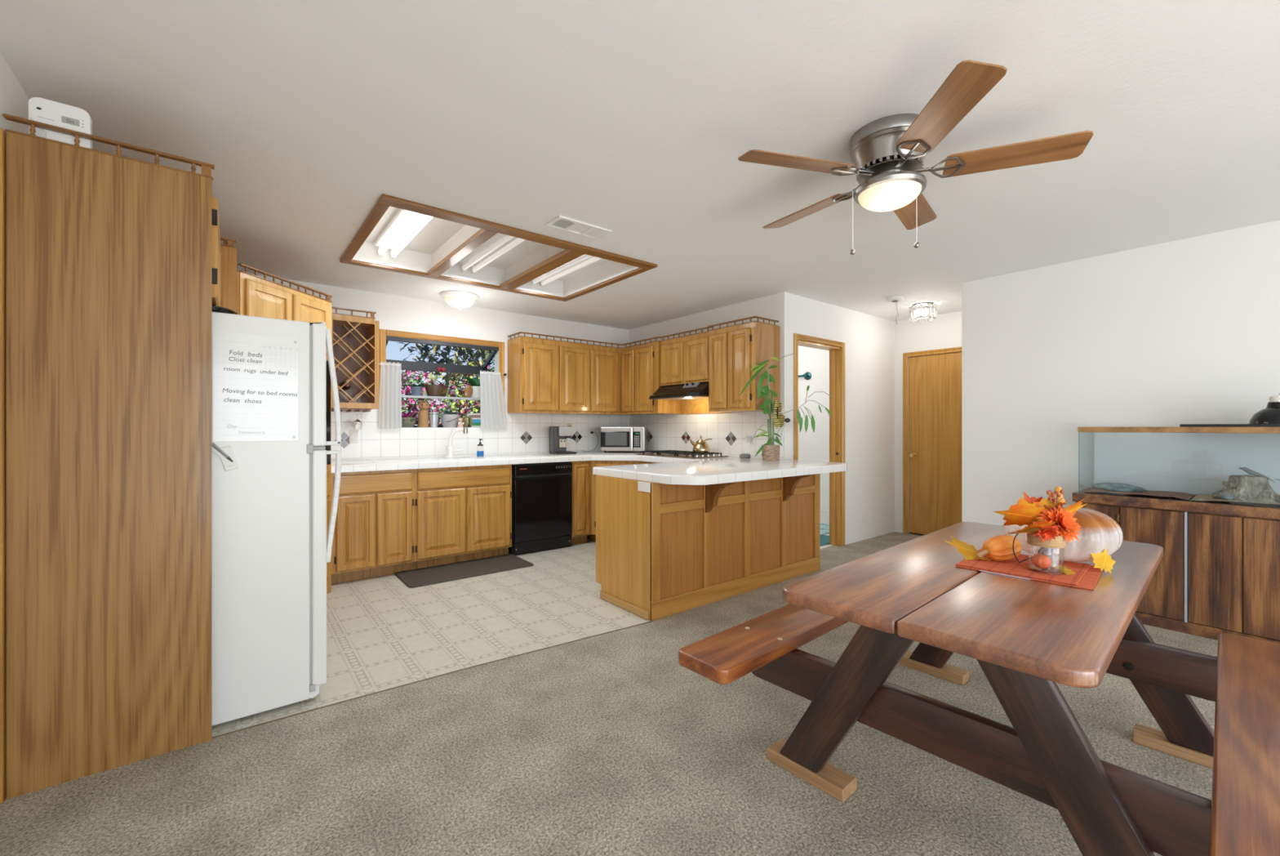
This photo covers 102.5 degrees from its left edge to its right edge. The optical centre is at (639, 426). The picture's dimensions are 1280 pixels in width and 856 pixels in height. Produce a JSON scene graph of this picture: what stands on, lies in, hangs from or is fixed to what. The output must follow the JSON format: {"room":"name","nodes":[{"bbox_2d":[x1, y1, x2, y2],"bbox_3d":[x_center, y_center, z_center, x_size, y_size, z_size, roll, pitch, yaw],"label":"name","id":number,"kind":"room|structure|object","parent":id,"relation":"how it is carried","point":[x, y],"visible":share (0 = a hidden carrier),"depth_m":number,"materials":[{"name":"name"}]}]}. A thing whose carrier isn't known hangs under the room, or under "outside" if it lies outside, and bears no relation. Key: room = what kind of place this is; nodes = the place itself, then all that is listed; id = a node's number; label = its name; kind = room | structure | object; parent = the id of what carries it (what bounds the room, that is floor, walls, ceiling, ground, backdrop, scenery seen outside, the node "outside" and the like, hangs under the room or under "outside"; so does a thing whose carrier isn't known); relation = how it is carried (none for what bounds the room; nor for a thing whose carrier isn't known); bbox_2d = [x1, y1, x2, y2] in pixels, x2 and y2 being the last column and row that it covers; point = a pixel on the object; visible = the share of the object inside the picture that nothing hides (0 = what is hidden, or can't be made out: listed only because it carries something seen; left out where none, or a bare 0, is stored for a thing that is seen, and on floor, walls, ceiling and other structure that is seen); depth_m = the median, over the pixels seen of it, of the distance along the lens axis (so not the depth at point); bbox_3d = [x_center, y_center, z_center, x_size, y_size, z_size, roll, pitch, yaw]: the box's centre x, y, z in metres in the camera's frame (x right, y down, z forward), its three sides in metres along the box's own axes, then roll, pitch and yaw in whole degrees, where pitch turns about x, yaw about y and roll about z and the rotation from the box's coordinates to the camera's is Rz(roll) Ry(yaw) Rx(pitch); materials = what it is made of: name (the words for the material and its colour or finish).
{"room":"kitchen","nodes":[
{"label":"kitchen","id":0,"kind":"room"},
{"bbox_2d":[0,53,29,133],"bbox_3d":[-1.099,-0.005,0.341,0.120,2.410,8.540,0,0,-38],"label":"wall","id":1,"kind":"structure","parent":0,"point":[14,101],"depth_m":1.74,"materials":[{"name":"white paint"}]},
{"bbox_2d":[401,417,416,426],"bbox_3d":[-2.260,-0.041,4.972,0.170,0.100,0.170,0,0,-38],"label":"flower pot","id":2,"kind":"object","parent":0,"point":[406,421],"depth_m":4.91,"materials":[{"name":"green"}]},
{"bbox_2d":[253,274,629,460],"bbox_3d":[-1.124,-0.005,5.693,6.490,2.410,0.120,0,0,-38],"label":"wall","id":3,"kind":"structure","parent":0,"point":[395,313],"depth_m":5.07,"materials":[{"name":"white paint"}]},
{"bbox_2d":[331,306,379,408],"bbox_3d":[-2.453,-0.561,4.349,0.382,0.813,0.311,0,0,-38],"label":"wine rack","id":4,"kind":"object","parent":3,"relation":"attached to","point":[355,340],"visible":0.86,"depth_m":4.39,"materials":[{"name":"brown wood"}]},
{"bbox_2d":[331,408,371,412],"bbox_3d":[-2.459,-0.142,4.342,0.300,0.024,0.220,0,0,-38],"label":"stemware rack","id":5,"kind":"object","parent":4,"relation":"attached to","point":[363,410],"visible":0.77,"depth_m":4.29,"materials":[{"name":"brown wood"}]},
{"bbox_2d":[379,328,506,428],"bbox_3d":[-2.006,-0.425,5.163,1.199,0.920,0.475,0,0,-38],"label":"window","id":6,"kind":"structure","parent":3,"relation":"in","point":[384,338],"depth_m":5.14,"materials":[{"name":"brown wood"}]},
{"bbox_2d":[378,360,401,428],"bbox_3d":[-2.259,-0.286,4.647,0.192,0.606,0.012,0,0,-38],"label":"cafe curtain","id":7,"kind":"object","parent":6,"relation":"hanging from","point":[390,382],"visible":1,"depth_m":4.65,"materials":[{"name":"white fabric"}]},
{"bbox_2d":[401,407,419,426],"bbox_3d":[-2.262,-0.092,4.974,0.277,0.201,0.298,0,0,-14],"label":"succulent planter","id":8,"kind":"object","parent":6,"relation":"on","point":[406,421],"visible":0.69,"depth_m":4.92,"materials":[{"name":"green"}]},
{"bbox_2d":[401,383,428,395],"bbox_3d":[-2.202,-0.359,5.057,0.326,0.126,0.294,0,0,-38],"label":"potted orchid","id":9,"kind":"object","parent":6,"relation":"on","point":[415,389],"visible":0.87,"depth_m":5.01,"materials":[{"name":"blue ceramic"}]},
{"bbox_2d":[417,399,429,426],"bbox_3d":[-2.128,-0.134,5.047,0.112,0.285,0.115,0,0,-38],"label":"cat figurine","id":10,"kind":"object","parent":6,"relation":"on","point":[423,414],"visible":0.97,"depth_m":5.01,"materials":[{"name":"brown wood"}]},
{"bbox_2d":[428,411,439,426],"bbox_3d":[-2.046,-0.070,5.090,0.106,0.158,0.106,0,0,-38],"label":"pail","id":11,"kind":"object","parent":6,"relation":"on","point":[433,415],"visible":0.89,"depth_m":5.05,"materials":[{"name":"silver metal"}]},
{"bbox_2d":[424,382,453,396],"bbox_3d":[-2.028,-0.380,5.194,0.235,0.169,0.284,0,0,30],"label":"bowl","id":12,"kind":"object","parent":6,"relation":"on","point":[440,389],"visible":0.94,"depth_m":5.12,"materials":[{"name":"brown ceramic"}]},
{"bbox_2d":[424,384,448,396],"bbox_3d":[-2.050,-0.358,5.176,0.240,0.125,0.144,0,0,-38],"label":"flower pot","id":13,"kind":"object","parent":12,"relation":"on","point":[441,390],"depth_m":5.12,"materials":[{"name":"brown ceramic"}]},
{"bbox_2d":[440,409,460,426],"bbox_3d":[-1.916,-0.081,5.221,0.206,0.180,0.241,0,0,-2],"label":"potted succulent","id":14,"kind":"object","parent":6,"relation":"on","point":[448,419],"visible":0.95,"depth_m":5.14,"materials":[{"name":"grey plant"}]},
{"bbox_2d":[450,376,479,397],"bbox_3d":[-1.768,-0.415,5.421,0.433,0.240,0.281,0,0,-14],"label":"potted plant","id":15,"kind":"object","parent":6,"relation":"on","point":[475,382],"visible":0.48,"depth_m":5.37,"materials":[{"name":"green plant"}]},
{"bbox_2d":[466,413,480,426],"bbox_3d":[-1.738,-0.066,5.421,0.170,0.150,0.064,0,0,-30],"label":"box","id":16,"kind":"object","parent":6,"relation":"on","point":[476,417],"visible":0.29,"depth_m":5.39,"materials":[{"name":"multicoloured cardboard"}]},
{"bbox_2d":[480,370,507,428],"bbox_3d":[-1.492,-0.276,5.255,0.300,0.586,0.012,0,0,-38],"label":"cafe curtain","id":17,"kind":"object","parent":6,"relation":"hanging from","point":[492,404],"visible":1,"depth_m":5.24,"materials":[{"name":"white fabric"}]},
{"bbox_2d":[506,331,626,414],"bbox_3d":[-0.664,-0.550,5.757,1.605,0.810,0.328,0,0,-38],"label":"upper cabinet","id":18,"kind":"object","parent":3,"relation":"attached to","point":[546,375],"visible":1,"depth_m":5.43,"materials":[{"name":"brown wood"}]},
{"bbox_2d":[0,522,1217,855],"bbox_3d":[1.549,1.225,2.440,6.640,0.050,8.300,0,0,-38],"label":"floor","id":19,"kind":"structure","parent":0,"point":[605,744],"depth_m":1.85,"materials":[{"name":"beige carpet"}]},
{"bbox_2d":[0,113,220,803],"bbox_3d":[-2.068,0.096,2.096,0.541,2.208,0.765,0,0,-38],"label":"tall cabinet","id":20,"kind":"object","parent":19,"relation":"on","point":[110,263],"visible":1,"depth_m":1.78,"materials":[{"name":"brown wood"}]},
{"bbox_2d":[27,97,92,148],"bbox_3d":[-1.984,-1.028,1.760,0.144,0.152,0.040,0,0,-38],"label":"machine","id":21,"kind":"object","parent":20,"relation":"on","point":[42,110],"visible":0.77,"depth_m":1.75,"materials":[{"name":"white plastic"}]},
{"bbox_2d":[220,236,236,311],"bbox_3d":[-2.429,0.122,2.618,0.587,2.156,0.458,0,0,-38],"label":"pantry cabinet","id":22,"kind":"object","parent":19,"relation":"on","point":[228,251],"visible":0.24,"depth_m":2.60,"materials":[{"name":"brown wood"}]},
{"bbox_2d":[212,311,341,724],"bbox_3d":[-1.919,0.366,2.275,0.949,1.668,0.671,0,0,-38],"label":"refrigerator","id":23,"kind":"object","parent":19,"relation":"on","point":[272,550],"visible":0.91,"depth_m":2.16,"materials":[{"name":"white metal"}]},
{"bbox_2d":[212,442,233,462],"bbox_3d":[-1.670,0.101,2.042,0.083,0.082,0.012,0,0,-38],"label":"marker pen","id":24,"kind":"object","parent":23,"relation":"attached to","point":[214,445],"visible":0.85,"depth_m":2.04,"materials":[{"name":"grey"}]},
{"bbox_2d":[212,305,238,314],"bbox_3d":[-1.862,-0.480,2.135,0.299,0.045,0.264,0,0,-38],"label":"skillet","id":25,"kind":"object","parent":23,"relation":"on","point":[215,308],"visible":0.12,"depth_m":2.12,"materials":[{"name":"black"}]},
{"bbox_2d":[217,445,238,471],"bbox_3d":[-1.653,0.126,2.059,0.067,0.102,0.008,0,0,-38],"label":"pad","id":26,"kind":"object","parent":23,"relation":"attached to","point":[228,464],"visible":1,"depth_m":2.06,"materials":[{"name":"white paper"}]},
{"bbox_2d":[212,331,297,441],"bbox_3d":[-1.581,-0.160,2.119,0.286,0.436,0.004,0,0,-38],"label":"whiteboard","id":27,"kind":"object","parent":23,"relation":"attached to","point":[255,378],"visible":1,"depth_m":2.11,"materials":[{"name":"white"}]},
{"bbox_2d":[236,262,333,593],"bbox_3d":[-2.759,0.122,3.479,1.140,2.155,1.296,0,0,-38],"label":"tall cabinet","id":28,"kind":"object","parent":19,"relation":"on","point":[256,295],"visible":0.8,"depth_m":3.33,"materials":[{"name":"brown wood"}]},
{"bbox_2d":[331,468,414,583],"bbox_3d":[-2.281,0.772,4.276,0.607,0.856,0.635,0,0,-38],"label":"base cabinet","id":29,"kind":"object","parent":19,"relation":"on","point":[374,532],"visible":0.8,"depth_m":4.03,"materials":[{"name":"brown wood"}]},
{"bbox_2d":[331,450,847,484],"bbox_3d":[-0.498,0.316,4.217,3.318,0.055,2.948,0,0,-38],"label":"countertop","id":30,"kind":"structure","parent":29,"relation":"on","point":[721,469],"depth_m":3.96,"materials":[{"name":"tile"}]},
{"bbox_2d":[442,427,471,457],"bbox_3d":[-1.725,0.147,4.865,0.260,0.281,0.099,0,0,-38],"label":"faucet","id":31,"kind":"object","parent":30,"relation":"on","point":[450,451],"visible":1,"depth_m":4.83,"materials":[{"name":"white"}]},
{"bbox_2d":[549,426,576,453],"bbox_3d":[-0.835,0.140,5.564,0.234,0.295,0.260,0,0,-26],"label":"coffee machine","id":32,"kind":"object","parent":30,"relation":"on","point":[558,435],"visible":1,"depth_m":5.49,"materials":[{"name":"grey"}]},
{"bbox_2d":[600,426,647,452],"bbox_3d":[-0.181,0.142,5.896,0.496,0.290,0.380,0,0,7],"label":"microwave","id":33,"kind":"object","parent":30,"relation":"on","point":[612,438],"visible":0.96,"depth_m":5.74,"materials":[{"name":"silver plastic"}]},
{"bbox_2d":[635,449,728,457],"bbox_3d":[0.411,0.270,5.184,0.497,0.036,0.847,0,0,-38],"label":"gas cooktop","id":34,"kind":"object","parent":30,"relation":"in","point":[673,453],"visible":0.99,"depth_m":5.01,"materials":[{"name":"black metal"}]},
{"bbox_2d":[689,435,711,452],"bbox_3d":[0.607,0.168,5.161,0.187,0.166,0.172,0,0,-13],"label":"kettle","id":35,"kind":"object","parent":34,"relation":"on","point":[700,445],"visible":1,"depth_m":5.11,"materials":[{"name":"gold metal"}]},
{"bbox_2d":[761,444,780,460],"bbox_3d":[1.135,0.222,4.453,0.156,0.132,0.156,0,0,-38],"label":"basket","id":36,"kind":"object","parent":30,"relation":"on","point":[769,451],"depth_m":4.39,"materials":[{"name":"wicker"}]},
{"bbox_2d":[739,352,833,460],"bbox_3d":[1.208,-0.168,4.412,0.848,0.912,0.264,0,0,-11],"label":"bamboo","id":37,"kind":"object","parent":30,"relation":"on","point":[770,451],"visible":0.97,"depth_m":4.38,"materials":[{"name":"green"}]},
{"bbox_2d":[772,400,784,428],"bbox_3d":[1.167,-0.105,4.345,0.108,0.246,0.036,0,0,0],"label":"ornament","id":38,"kind":"object","parent":37,"relation":"attached to","point":[779,419],"visible":1,"depth_m":4.35,"materials":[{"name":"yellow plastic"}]},
{"bbox_2d":[212,620,653,737],"bbox_3d":[-1.008,1.202,2.433,2.625,0.012,0.039,0,0,-35],"label":"trim","id":39,"kind":"structure","parent":19,"relation":"on","point":[651,620],"depth_m":2.39,"materials":[{"name":"brown"}]},
{"bbox_2d":[412,463,511,568],"bbox_3d":[-1.708,0.772,4.729,0.852,0.856,0.635,0,0,-38],"label":"base cabinet","id":40,"kind":"object","parent":19,"relation":"on","point":[462,513],"visible":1,"depth_m":4.46,"materials":[{"name":"brown wood"}]},
{"bbox_2d":[395,553,533,587],"bbox_3d":[-1.461,1.194,4.322,1.020,0.013,0.480,0,0,-38],"label":"mat","id":41,"kind":"object","parent":19,"relation":"on","point":[427,575],"visible":1,"depth_m":4.25,"materials":[{"name":"plastic"}]},
{"bbox_2d":[508,461,572,554],"bbox_3d":[-1.103,0.769,5.178,0.620,0.838,0.614,0,0,-38],"label":"dishwasher","id":42,"kind":"object","parent":19,"relation":"on","point":[542,492],"visible":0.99,"depth_m":4.92,"materials":[{"name":"black plastic"}]},
{"bbox_2d":[570,460,591,544],"bbox_3d":[-0.779,0.772,5.466,0.225,0.856,0.635,0,0,-38],"label":"base cabinet","id":43,"kind":"object","parent":19,"relation":"on","point":[581,469],"visible":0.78,"depth_m":5.22,"materials":[{"name":"brown wood"}]},
{"bbox_2d":[586,460,639,541],"bbox_3d":[-0.213,0.772,5.702,0.950,0.856,0.967,0,0,-38],"label":"base cabinet","id":44,"kind":"object","parent":19,"relation":"on","point":[592,536],"visible":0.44,"depth_m":5.30,"materials":[{"name":"brown wood"}]},
{"bbox_2d":[595,473,820,620],"bbox_3d":[0.668,0.772,3.895,1.850,0.856,0.865,0,0,-38],"label":"base cabinet","id":45,"kind":"object","parent":19,"relation":"on","point":[668,549],"visible":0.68,"depth_m":3.52,"materials":[{"name":"brown wood"}]},
{"bbox_2d":[637,480,650,492],"bbox_3d":[0.025,0.376,3.229,0.008,0.060,0.120,0,0,-38],"label":"wall outlet","id":46,"kind":"object","parent":45,"relation":"attached to","point":[642,486],"visible":1,"depth_m":3.22,"materials":[{"name":"white plastic"}]},
{"bbox_2d":[678,521,1279,855],"bbox_3d":[1.200,0.829,1.741,1.630,0.742,1.427,0,0,-41],"label":"picnic table","id":47,"kind":"object","parent":19,"relation":"on","point":[1026,636],"visible":0.93,"depth_m":1.42,"materials":[{"name":"brown wood"}]},
{"bbox_2d":[955,547,1103,590],"bbox_3d":[1.269,0.454,1.673,0.333,0.008,0.340,0,0,-44],"label":"placemat","id":48,"kind":"object","parent":47,"relation":"on","point":[1086,576],"visible":0.81,"depth_m":1.61,"materials":[{"name":"fabric"}]},
{"bbox_2d":[943,535,984,559],"bbox_3d":[1.117,0.426,1.776,0.138,0.080,0.096,0,0,13],"label":"maple leaf","id":49,"kind":"object","parent":48,"relation":"on","point":[969,551],"visible":0.91,"depth_m":1.77,"materials":[{"name":"plant"}]},
{"bbox_2d":[976,534,1022,560],"bbox_3d":[1.206,0.407,1.731,0.142,0.083,0.079,0,0,-3],"label":"pumpkin","id":50,"kind":"object","parent":48,"relation":"on","point":[997,548],"visible":0.96,"depth_m":1.71,"materials":[{"name":"orange"}]},
{"bbox_2d":[1026,532,1066,547],"bbox_3d":[1.265,0.389,1.600,0.096,0.122,0.096,0,0,-38],"label":"ribbon","id":51,"kind":"object","parent":48,"relation":"on","point":[1060,542],"visible":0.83,"depth_m":1.56,"materials":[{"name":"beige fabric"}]},
{"bbox_2d":[992,497,1044,525],"bbox_3d":[1.174,0.266,1.604,0.155,0.105,0.076,0,0,10],"label":"maple leaf","id":52,"kind":"object","parent":51,"relation":"in","point":[1023,513],"visible":0.97,"depth_m":1.60,"materials":[{"name":"plant"}]},
{"bbox_2d":[1000,527,1053,535],"bbox_3d":[1.198,0.320,1.589,0.137,0.039,0.128,0,0,-38],"label":"maple leaf","id":53,"kind":"object","parent":51,"relation":"in","point":[1033,529],"visible":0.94,"depth_m":1.57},
{"bbox_2d":[1022,490,1042,503],"bbox_3d":[1.240,0.250,1.631,0.108,0.098,0.011,0,0,0],"label":"maple leaf","id":54,"kind":"object","parent":51,"relation":"in","point":[1030,500],"visible":0.29,"depth_m":1.63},
{"bbox_2d":[1010,520,1055,532],"bbox_3d":[1.190,0.306,1.570,0.135,0.057,0.100,0,0,13],"label":"maple leaf","id":55,"kind":"object","parent":51,"relation":"in","point":[1037,524],"visible":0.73,"depth_m":1.55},
{"bbox_2d":[1031,550,1050,568],"bbox_3d":[1.250,0.413,1.599,0.049,0.053,0.050,0,0,-38],"label":"pumpkin","id":56,"kind":"object","parent":51,"relation":"in","point":[1040,560],"visible":1,"depth_m":1.59,"materials":[{"name":"orange"}]},
{"bbox_2d":[1032,519,1061,542],"bbox_3d":[1.239,0.319,1.558,0.078,0.076,0.027,0,0,21],"label":"flower","id":57,"kind":"object","parent":51,"relation":"in","point":[1049,530],"visible":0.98,"depth_m":1.56,"materials":[{"name":"orange plant"}]},
{"bbox_2d":[1032,489,1062,513],"bbox_3d":[1.291,0.244,1.621,0.095,0.092,0.010,0,0,0],"label":"maple leaf","id":58,"kind":"object","parent":51,"relation":"in","point":[1043,501],"visible":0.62,"depth_m":1.62,"materials":[{"name":"plant"}]},
{"bbox_2d":[1044,488,1063,509],"bbox_3d":[1.301,0.250,1.609,0.053,0.111,0.024,0,0,2],"label":"sprig","id":59,"kind":"object","parent":51,"relation":"in","point":[1061,491],"visible":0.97,"depth_m":1.61,"materials":[{"name":"brown"}]},
{"bbox_2d":[1038,504,1081,542],"bbox_3d":[1.298,0.299,1.585,0.128,0.116,0.084,0,0,-10],"label":"flower","id":60,"kind":"object","parent":51,"relation":"on","point":[1068,526],"visible":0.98,"depth_m":1.57,"materials":[{"name":"orange plant"}]},
{"bbox_2d":[1062,497,1087,515],"bbox_3d":[1.350,0.266,1.607,0.117,0.098,0.064,0,0,11],"label":"maple leaf","id":61,"kind":"object","parent":51,"relation":"in","point":[1073,508],"visible":0.47,"depth_m":1.60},
{"bbox_2d":[1051,564,1075,574],"bbox_3d":[1.312,0.442,1.589,0.072,0.029,0.074,0,0,-38],"label":"maple leaf","id":62,"kind":"object","parent":48,"relation":"on","point":[1064,569],"visible":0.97,"depth_m":1.59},
{"bbox_2d":[1004,485,1123,561],"bbox_3d":[1.442,0.328,1.762,0.311,0.243,0.311,0,0,-38],"label":"pumpkin","id":63,"kind":"object","parent":48,"relation":"on","point":[1086,517],"visible":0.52,"depth_m":1.67,"materials":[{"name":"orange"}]},
{"bbox_2d":[1090,546,1115,573],"bbox_3d":[1.460,0.417,1.611,0.085,0.084,0.021,0,0,-2],"label":"maple leaf","id":64,"kind":"object","parent":47,"relation":"on","point":[1103,560],"visible":1,"depth_m":1.61,"materials":[{"name":"plant"}]},
{"bbox_2d":[1072,487,1279,643],"bbox_3d":[3.596,0.816,2.799,0.467,0.768,1.840,0,0,-38],"label":"stand","id":65,"kind":"object","parent":19,"relation":"on","point":[1218,571],"visible":0.82,"depth_m":2.92,"materials":[{"name":"brown"}]},
{"bbox_2d":[1077,426,1279,494],"bbox_3d":[3.594,0.216,2.802,0.412,0.432,1.790,0,0,-38],"label":"tank","id":66,"kind":"object","parent":65,"relation":"on","point":[1195,460],"visible":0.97,"depth_m":3.24,"materials":[{"name":"white"}]},
{"bbox_2d":[1091,482,1146,491],"bbox_3d":[3.146,0.400,3.372,0.168,0.062,0.269,0,0,-38],"label":"rock slab","id":67,"kind":"object","parent":66,"relation":"in","point":[1116,486],"visible":0.81,"depth_m":3.33,"materials":[{"name":"stone"}]},
{"bbox_2d":[1084,488,1195,499],"bbox_3d":[3.200,0.420,3.301,0.382,0.012,0.478,0,0,-38],"label":"chips","id":68,"kind":"object","parent":66,"relation":"in","point":[1160,493],"visible":0.67,"depth_m":3.24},
{"bbox_2d":[1179,423,1279,426],"bbox_3d":[3.700,-0.009,2.668,0.408,0.016,1.200,0,0,-38],"label":"lid","id":69,"kind":"object","parent":66,"relation":"on","point":[1180,424],"visible":1,"depth_m":2.86,"materials":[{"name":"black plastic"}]},
{"bbox_2d":[1248,393,1279,423],"bbox_3d":[3.509,-0.100,2.817,0.216,0.167,0.216,0,0,-38],"label":"heat lamp","id":70,"kind":"object","parent":69,"relation":"on","point":[1271,414],"visible":0.93,"depth_m":2.80,"materials":[{"name":"black"}]},
{"bbox_2d":[1191,494,1279,504],"bbox_3d":[3.742,0.418,2.616,0.382,0.016,1.252,0,0,-38],"label":"sand","id":71,"kind":"object","parent":66,"relation":"in","point":[1198,497],"visible":0.48,"depth_m":2.97,"materials":[{"name":"sand"}]},
{"bbox_2d":[1210,466,1279,502],"bbox_3d":[3.466,0.325,2.911,0.258,0.191,0.284,0,0,-10],"label":"rock","id":72,"kind":"object","parent":71,"relation":"on","point":[1257,488],"visible":0.99,"depth_m":2.88,"materials":[{"name":"grey stone"}]},
{"bbox_2d":[0,0,1279,329],"bbox_3d":[1.557,-1.260,2.446,6.660,0.100,8.300,0,0,-38],"label":"ceiling","id":73,"kind":"structure","parent":0,"point":[633,119],"depth_m":2.01,"materials":[{"name":"white paint"}]},
{"bbox_2d":[440,289,479,310],"bbox_3d":[-1.654,-1.141,4.712,0.337,0.137,0.337,0,0,-38],"label":"dome light","id":74,"kind":"object","parent":73,"relation":"attached to","point":[460,300],"visible":1,"depth_m":4.62,"materials":[{"name":"white glass"}]},
{"bbox_2d":[339,193,657,301],"bbox_3d":[-1.022,-1.285,3.771,1.873,0.190,1.350,0,0,-38],"label":"skylight","id":75,"kind":"object","parent":73,"relation":"attached to","point":[401,233],"visible":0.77,"depth_m":3.80,"materials":[{"name":"brown wood"}]},
{"bbox_2d":[544,215,612,239],"bbox_3d":[-0.370,-1.208,3.116,0.370,0.016,0.176,0,0,-38],"label":"ceiling vent","id":76,"kind":"object","parent":73,"relation":"in","point":[579,228],"visible":1,"depth_m":3.12,"materials":[{"name":"white plastic"}]},
{"bbox_2d":[737,59,1093,254],"bbox_3d":[1.027,-0.960,2.168,1.277,0.500,1.255,0,0,-38],"label":"ceiling fan","id":77,"kind":"object","parent":73,"relation":"hanging from","point":[887,153],"visible":1,"depth_m":2.00,"materials":[{"name":"wood"}]},
{"bbox_2d":[909,302,936,322],"bbox_3d":[2.789,-1.132,5.062,0.238,0.156,0.236,0,0,-38],"label":"light","id":78,"kind":"object","parent":73,"relation":"attached to","point":[915,312],"visible":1,"depth_m":5.00,"materials":[{"name":"clear glass"}]},
{"bbox_2d":[629,294,773,457],"bbox_3d":[0.593,-0.005,5.587,0.130,2.410,2.180,0,0,-38],"label":"wall","id":79,"kind":"structure","parent":0,"point":[762,307],"depth_m":5.34,"materials":[{"name":"white paint"}]},
{"bbox_2d":[621,336,680,414],"bbox_3d":[0.119,-0.550,5.773,0.358,0.810,0.655,0,0,-38],"label":"upper cabinet","id":80,"kind":"object","parent":79,"relation":"attached to","point":[640,363],"visible":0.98,"depth_m":5.61,"materials":[{"name":"brown wood"}]},
{"bbox_2d":[659,326,712,386],"bbox_3d":[0.555,-0.695,5.245,0.330,0.520,0.760,0,0,-38],"label":"upper cabinet","id":81,"kind":"object","parent":79,"relation":"attached to","point":[684,359],"visible":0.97,"depth_m":5.13,"materials":[{"name":"brown wood"}]},
{"bbox_2d":[648,381,708,399],"bbox_3d":[0.498,-0.360,5.197,0.453,0.148,0.740,0,0,-38],"label":"range hood","id":82,"kind":"object","parent":81,"relation":"attached to","point":[696,390],"visible":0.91,"depth_m":5.07,"materials":[{"name":"black"}]},
{"bbox_2d":[680,399,728,413],"bbox_3d":[0.679,-0.287,5.345,0.012,0.294,0.730,0,0,-38],"label":"panel","id":83,"kind":"object","parent":79,"relation":"attached to","point":[698,406],"visible":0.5,"depth_m":5.44,"materials":[{"name":"wood"}]},
{"bbox_2d":[707,315,779,412],"bbox_3d":[0.943,-0.550,4.734,0.358,0.810,0.568,0,0,-38],"label":"upper cabinet","id":84,"kind":"object","parent":79,"relation":"attached to","point":[734,349],"visible":1,"depth_m":4.56,"materials":[{"name":"brown wood"}]},
{"bbox_2d":[798,345,829,507],"bbox_3d":[2.088,-0.005,6.772,0.115,2.410,2.180,0,0,-38],"label":"wall","id":85,"kind":"structure","parent":0,"point":[812,446],"depth_m":6.51,"materials":[{"name":"white paint"}]},
{"bbox_2d":[820,506,829,524],"bbox_3d":[2.031,1.100,6.727,0.040,0.200,2.160,0,0,-38],"label":"baseboard","id":86,"kind":"structure","parent":85,"relation":"attached to","point":[824,511],"depth_m":6.38,"materials":[{"name":"white wood"}]},
{"bbox_2d":[773,291,894,544],"bbox_3d":[2.071,-0.005,5.291,2.080,2.410,0.120,0,0,-38],"label":"wall","id":87,"kind":"structure","parent":0,"point":[868,340],"depth_m":5.40,"materials":[{"name":"white paint"}]},
{"bbox_2d":[331,408,783,460],"bbox_3d":[-0.717,0.061,4.478,3.299,0.453,2.289,0,0,-38],"label":"tile backsplash","id":88,"kind":"structure","parent":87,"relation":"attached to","point":[526,433],"depth_m":5.22,"materials":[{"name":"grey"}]},
{"bbox_2d":[349,430,358,443],"bbox_3d":[-2.508,0.085,4.501,0.070,0.114,0.008,0,0,-38],"label":"wall outlet","id":89,"kind":"object","parent":88,"relation":"attached to","point":[353,434],"visible":1,"depth_m":4.50,"materials":[{"name":"white plastic"}]},
{"bbox_2d":[793,333,844,546],"bbox_3d":[1.704,0.172,4.990,0.860,2.055,0.136,0,0,-38],"label":"door frame","id":90,"kind":"structure","parent":87,"relation":"in","point":[837,348],"depth_m":5.19,"materials":[{"name":"brown wood"}]},
{"bbox_2d":[894,311,961,533],"bbox_3d":[2.598,-0.005,6.398,0.120,2.410,3.400,0,0,-38],"label":"wall","id":91,"kind":"structure","parent":0,"point":[944,331],"depth_m":5.78,"materials":[{"name":"white paint"}]},
{"bbox_2d":[902,346,961,534],"bbox_3d":[3.247,0.182,5.480,0.103,2.035,0.855,0,0,-38],"label":"door","id":92,"kind":"structure","parent":91,"relation":"in","point":[935,381],"depth_m":5.58,"materials":[{"name":"brown wood"}]},
{"bbox_2d":[961,220,1279,528],"bbox_3d":[4.725,-0.005,2.788,1.270,2.410,4.900,0,0,-38],"label":"wall","id":93,"kind":"structure","parent":0,"point":[1186,331],"depth_m":3.62,"materials":[{"name":"white paint"}]},
{"label":"outside","id":94,"kind":"structure","parent":0,"visible":0},
{"bbox_3d":[-6.842,1.525,13.462,22.000,0.050,18.400,0,0,-38],"label":"ground","id":95,"kind":"structure","parent":94,"visible":0},
{"bbox_2d":[401,369,450,425],"bbox_3d":[-2.909,0.251,6.430,1.137,2.137,0.997,0,0,-38],"label":"shrub","id":96,"kind":"object","parent":95,"relation":"on","point":[425,375],"visible":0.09,"depth_m":6.45,"materials":[{"name":"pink plant"}]},
{"bbox_2d":[401,371,469,425],"bbox_3d":[-3.566,0.307,7.716,2.290,2.351,1.281,0,0,-41],"label":"shrub","id":97,"kind":"object","parent":95,"relation":"on","point":[420,379],"visible":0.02,"depth_m":7.83,"materials":[{"name":"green plant"}]},
{"bbox_2d":[396,342,494,411],"bbox_3d":[-2.772,-2.186,11.856,3.598,4.274,5.286,0,0,38],"label":"tree","id":98,"kind":"object","parent":95,"relation":"on","point":[461,351],"visible":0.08,"depth_m":10.55,"materials":[{"name":"green plant"}]},
{"bbox_2d":[438,357,488,425],"bbox_3d":[-2.289,0.154,7.093,1.056,2.233,0.881,0,0,-38],"label":"shrub","id":99,"kind":"object","parent":95,"relation":"on","point":[464,413],"visible":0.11,"depth_m":7.03,"materials":[{"name":"green plant"}]},
{"bbox_2d":[438,367,494,423],"bbox_3d":[-2.317,0.186,8.621,2.403,2.528,1.292,0,0,-34],"label":"shrub","id":100,"kind":"object","parent":95,"relation":"on","point":[457,386],"visible":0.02,"depth_m":8.22,"materials":[{"name":"green plant"}]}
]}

